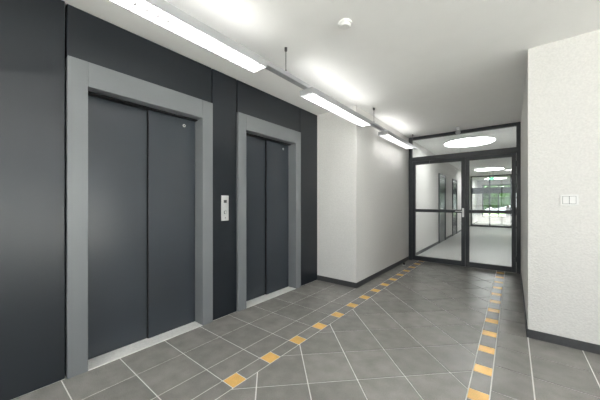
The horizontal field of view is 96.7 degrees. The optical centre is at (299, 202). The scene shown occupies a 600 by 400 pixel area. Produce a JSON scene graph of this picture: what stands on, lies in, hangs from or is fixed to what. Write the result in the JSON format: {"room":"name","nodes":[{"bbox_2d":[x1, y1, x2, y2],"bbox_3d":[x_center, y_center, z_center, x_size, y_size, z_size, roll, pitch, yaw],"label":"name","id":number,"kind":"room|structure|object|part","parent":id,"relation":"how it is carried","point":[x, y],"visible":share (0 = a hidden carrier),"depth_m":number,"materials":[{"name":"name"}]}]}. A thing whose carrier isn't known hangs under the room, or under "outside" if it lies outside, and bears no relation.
{"room":"lobby","nodes":[
{"label":"lobby","id":0,"kind":"room"},
{"bbox_2d":[0,0,316,399],"bbox_3d":[-1.976,-0.090,1.571,0.188,2.620,6.990,0,0,39],"label":"cladding","id":1,"kind":"object","parent":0,"point":[37,37],"visible":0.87,"depth_m":1.80,"materials":[{"name":"black"}]},
{"bbox_2d":[65,55,212,378],"bbox_3d":[-1.326,0.098,2.351,0.190,2.245,1.144,0,0,39],"label":"elevator","id":2,"kind":"object","parent":1,"relation":"attached to","point":[139,153],"visible":0.96,"depth_m":2.29,"materials":[{"name":"grey metal"}]},
{"bbox_3d":[-1.519,0.185,2.240,0.026,2.053,0.494,0,0,39],"label":"door","id":3,"kind":"part","parent":2,"relation":"part of","materials":[{"name":"grey metal"}]},
{"bbox_3d":[-1.224,0.185,2.566,0.024,2.053,0.444,0,0,39],"label":"door","id":4,"kind":"part","parent":2,"relation":"part of","materials":[{"name":"grey metal"}]},
{"bbox_2d":[221,195,228,220],"bbox_3d":[-0.806,0.055,2.870,0.020,0.270,0.090,0,0,39],"label":"panel","id":5,"kind":"object","parent":1,"relation":"attached to","point":[224,199],"visible":1,"depth_m":2.86,"materials":[{"name":"metal"}]},
{"bbox_2d":[236,112,300,311],"bbox_3d":[-0.413,0.098,3.495,0.190,2.245,1.130,0,0,39],"label":"elevator","id":6,"kind":"object","parent":1,"relation":"attached to","point":[268,154],"visible":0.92,"depth_m":3.53,"materials":[{"name":"grey metal"}]},
{"bbox_3d":[-0.604,0.185,3.387,0.026,2.053,0.487,0,0,39],"label":"door","id":7,"kind":"part","parent":6,"relation":"part of","materials":[{"name":"grey metal"}]},
{"bbox_3d":[-0.312,0.185,3.707,0.024,2.053,0.437,0,0,39],"label":"door","id":8,"kind":"part","parent":6,"relation":"part of","materials":[{"name":"grey metal"}]},
{"bbox_2d":[11,222,599,399],"bbox_3d":[5.616,1.270,6.329,6.120,0.100,23.900,0,0,39],"label":"floor","id":9,"kind":"structure","parent":0,"point":[417,330],"depth_m":2.19,"materials":[{"name":"tile"}]},
{"bbox_2d":[409,122,520,273],"bbox_3d":[3.087,-0.089,5.188,1.858,2.619,0.070,0,0,39],"label":"frame","id":10,"kind":"object","parent":9,"relation":"on","point":[517,149],"visible":0.88,"depth_m":4.86,"materials":[{"name":"black metal"}]},
{"bbox_2d":[412,157,464,265],"bbox_3d":[2.794,0.169,5.421,0.967,2.087,0.062,0,0,39],"label":"leaf","id":11,"kind":"object","parent":10,"relation":"attached to","point":[414,256],"visible":0.9,"depth_m":5.35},
{"bbox_2d":[416,160,429,163],"bbox_3d":[2.551,-0.843,5.544,0.260,0.055,0.048,0,0,39],"label":"door closer","id":12,"kind":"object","parent":11,"relation":"attached to","point":[428,161],"depth_m":5.52,"materials":[{"name":"black metal"}]},
{"bbox_2d":[411,161,516,261],"bbox_3d":[3.064,0.145,5.151,1.750,1.750,0.022,0,0,39],"label":"hinges","id":13,"kind":"object","parent":10,"relation":"attached to","point":[515,161],"visible":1,"depth_m":4.61,"materials":[{"name":"black metal"}]},
{"bbox_2d":[465,153,515,272],"bbox_3d":[3.471,0.169,4.881,0.753,2.087,0.062,0,0,39],"label":"leaf","id":14,"kind":"object","parent":10,"relation":"attached to","point":[468,211],"visible":0.98,"depth_m":4.87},
{"bbox_2d":[504,207,509,225],"bbox_3d":[11.566,0.725,13.607,1.800,0.990,0.600,0,0,39],"label":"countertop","id":15,"kind":"structure","parent":9,"relation":"on","point":[507,208],"depth_m":13.87,"materials":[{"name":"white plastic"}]},
{"bbox_2d":[506,208,509,225],"bbox_3d":[11.566,0.745,13.607,1.700,0.950,0.500,0,0,39],"label":"countertop","id":16,"kind":"structure","parent":15,"relation":"on","point":[507,215],"depth_m":13.88,"materials":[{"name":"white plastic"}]},
{"bbox_2d":[63,0,599,180],"bbox_3d":[5.522,-1.460,6.276,6.600,0.120,24.100,0,0,39],"label":"ceiling","id":17,"kind":"structure","parent":0,"point":[425,67],"depth_m":2.42,"materials":[{"name":"paint"}]},
{"bbox_2d":[108,0,416,148],"bbox_3d":[-0.346,-1.238,2.131,0.156,0.325,8.900,0,0,39],"label":"lamp","id":18,"kind":"object","parent":17,"relation":"hanging from","point":[161,13],"visible":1,"depth_m":1.90,"materials":[{"name":"white plastic"}]},
{"bbox_2d":[338,18,351,29],"bbox_3d":[0.351,-1.384,2.074,0.108,0.032,0.108,0,0,39],"label":"smoke detector","id":19,"kind":"object","parent":17,"relation":"attached to","point":[346,23],"visible":1,"depth_m":2.05,"materials":[{"name":"white plastic"}]},
{"bbox_2d":[455,127,460,134],"bbox_3d":[2.943,-1.337,4.969,0.090,0.127,0.090,0,0,39],"label":"sensor","id":20,"kind":"object","parent":17,"relation":"attached to","point":[457,132],"visible":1,"depth_m":4.94,"materials":[{"name":"white plastic"}]},
{"bbox_2d":[444,135,495,146],"bbox_3d":[3.765,-1.372,5.951,0.980,0.054,0.980,0,0,39],"label":"ceiling lamp","id":21,"kind":"object","parent":17,"relation":"attached to","point":[472,140],"visible":1,"depth_m":5.83,"materials":[{"name":"white plastic"}]},
{"bbox_2d":[474,166,503,170],"bbox_3d":[7.587,-1.372,10.706,0.980,0.054,0.980,0,0,39],"label":"ceiling lamp","id":22,"kind":"object","parent":17,"relation":"attached to","point":[496,167],"visible":0.98,"depth_m":10.51,"materials":[{"name":"white plastic"}]},
{"bbox_2d":[475,168,503,170],"bbox_3d":[7.587,-1.370,10.706,0.956,0.050,0.956,0,0,39],"label":"diffuser","id":23,"kind":"object","parent":22,"relation":"attached to","point":[476,169],"depth_m":10.71,"materials":[{"name":"white plastic"}]},
{"bbox_2d":[485,177,506,178],"bbox_3d":[10.768,-1.372,14.692,0.980,0.054,0.980,0,0,39],"label":"ceiling lamp","id":24,"kind":"object","parent":17,"relation":"attached to","point":[487,177],"visible":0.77,"depth_m":14.60,"materials":[{"name":"white plastic"}]},
{"bbox_2d":[317,106,476,282],"bbox_3d":[5.633,-0.040,10.787,1.145,2.720,16.910,0,0,39],"label":"wall","id":25,"kind":"structure","parent":0,"point":[363,176],"depth_m":4.24,"materials":[{"name":"white paint"}]},
{"bbox_2d":[317,275,355,287],"bbox_3d":[0.539,1.183,4.029,0.675,0.075,0.010,0,0,39],"label":"baseboard","id":26,"kind":"structure","parent":25,"relation":"attached to","point":[321,278],"depth_m":4.01,"materials":[{"name":"tile"}]},
{"bbox_2d":[356,256,408,287],"bbox_3d":[1.574,1.183,4.777,0.010,0.075,2.470,0,0,39],"label":"baseboard","id":27,"kind":"structure","parent":25,"relation":"attached to","point":[362,282],"depth_m":4.50,"materials":[{"name":"tile"}]},
{"bbox_2d":[440,176,444,241],"bbox_3d":[4.499,0.194,8.437,0.015,2.037,0.856,0,0,39],"label":"leaf","id":28,"kind":"object","parent":25,"relation":"attached to","point":[442,179],"visible":0.71,"depth_m":8.44,"materials":[{"name":"paint"}]},
{"bbox_2d":[439,173,445,242],"bbox_3d":[4.505,0.160,8.432,0.030,2.120,1.000,0,0,39],"label":"door frame","id":29,"kind":"structure","parent":25,"relation":"attached to","point":[441,175],"depth_m":8.25,"materials":[{"name":"grey metal"}]},
{"bbox_2d":[416,221,477,254],"bbox_3d":[6.818,1.185,11.345,0.012,0.070,14.160,0,0,39],"label":"baseboard","id":30,"kind":"structure","parent":25,"relation":"attached to","point":[449,236],"depth_m":7.31,"materials":[{"name":"tile"}]},
{"bbox_2d":[452,179,456,235],"bbox_3d":[5.940,0.160,10.229,0.030,2.120,1.000,0,0,39],"label":"door frame","id":31,"kind":"structure","parent":25,"relation":"attached to","point":[452,179],"depth_m":9.84,"materials":[{"name":"grey metal"}]},
{"bbox_2d":[453,181,456,234],"bbox_3d":[5.934,0.194,10.234,0.015,2.037,0.856,0,0,39],"label":"leaf","id":32,"kind":"object","parent":25,"relation":"attached to","point":[454,182],"visible":1,"depth_m":10.17,"materials":[{"name":"paint"}]},
{"bbox_2d":[470,174,511,227],"bbox_3d":[10.647,-0.089,12.652,4.335,2.619,0.060,0,0,39],"label":"window","id":33,"kind":"structure","parent":25,"relation":"in","point":[489,190],"depth_m":13.47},
{"bbox_2d":[477,179,509,222],"bbox_3d":[12.995,-0.040,15.601,4.355,2.720,0.200,0,0,39],"label":"wall","id":34,"kind":"structure","parent":0,"point":[480,218],"depth_m":16.59,"materials":[{"name":"white paint"}]},
{"bbox_2d":[482,184,509,216],"bbox_3d":[12.992,-0.130,15.553,3.900,2.000,0.080,0,0,39],"label":"mullions","id":35,"kind":"object","parent":34,"relation":"attached to","point":[498,197],"visible":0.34,"depth_m":16.41,"materials":[{"name":"grey metal"}]},
{"bbox_2d":[521,64,526,316],"bbox_3d":[4.651,-0.040,5.494,0.200,2.720,7.610,0,0,39],"label":"wall","id":36,"kind":"structure","parent":0,"point":[524,106],"depth_m":3.14,"materials":[{"name":"white paint"}]},
{"bbox_2d":[520,270,527,328],"bbox_3d":[2.931,1.183,3.508,0.010,0.075,2.760,0,0,39],"label":"baseboard","id":37,"kind":"structure","parent":36,"relation":"attached to","point":[526,326],"depth_m":3.12,"materials":[{"name":"tile"}]},
{"bbox_2d":[527,30,599,344],"bbox_3d":[3.462,-0.040,1.446,3.393,2.720,0.200,0,0,39],"label":"wall","id":38,"kind":"structure","parent":0,"point":[563,76],"depth_m":2.28,"materials":[{"name":"white paint"}]},
{"bbox_2d":[526,329,599,354],"bbox_3d":[3.393,1.183,1.367,3.403,0.075,0.010,0,0,39],"label":"baseboard","id":39,"kind":"structure","parent":38,"relation":"attached to","point":[568,342],"depth_m":2.27,"materials":[{"name":"tile"}]},
{"bbox_2d":[560,194,578,205],"bbox_3d":[2.275,-0.025,2.254,0.110,0.092,0.018,0,0,39],"label":"light switch","id":40,"kind":"object","parent":38,"relation":"attached to","point":[573,200],"visible":1,"depth_m":2.25,"materials":[{"name":"white plastic"}]},
{"label":"outside","id":41,"kind":"structure","parent":0,"visible":0},
{"bbox_2d":[484,213,505,215],"bbox_3d":[9.752,1.445,8.209,55.000,0.150,75.000,0,0,39],"label":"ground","id":42,"kind":"structure","parent":41,"point":[485,214],"depth_m":31.77,"materials":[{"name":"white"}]},
{"bbox_2d":[484,185,499,209],"bbox_3d":[15.177,-0.625,22.439,3.324,4.089,2.729,0,0,39],"label":"tree","id":43,"kind":"object","parent":42,"relation":"on","point":[486,205],"visible":0.03,"depth_m":21.69,"materials":[{"name":"green plant"}]},
{"bbox_2d":[486,185,509,208],"bbox_3d":[16.381,-0.639,21.584,2.608,4.118,2.491,0,0,2],"label":"tree","id":44,"kind":"object","parent":42,"relation":"on","point":[503,202],"visible":0.29,"depth_m":20.89,"materials":[{"name":"green plant"}]}
]}

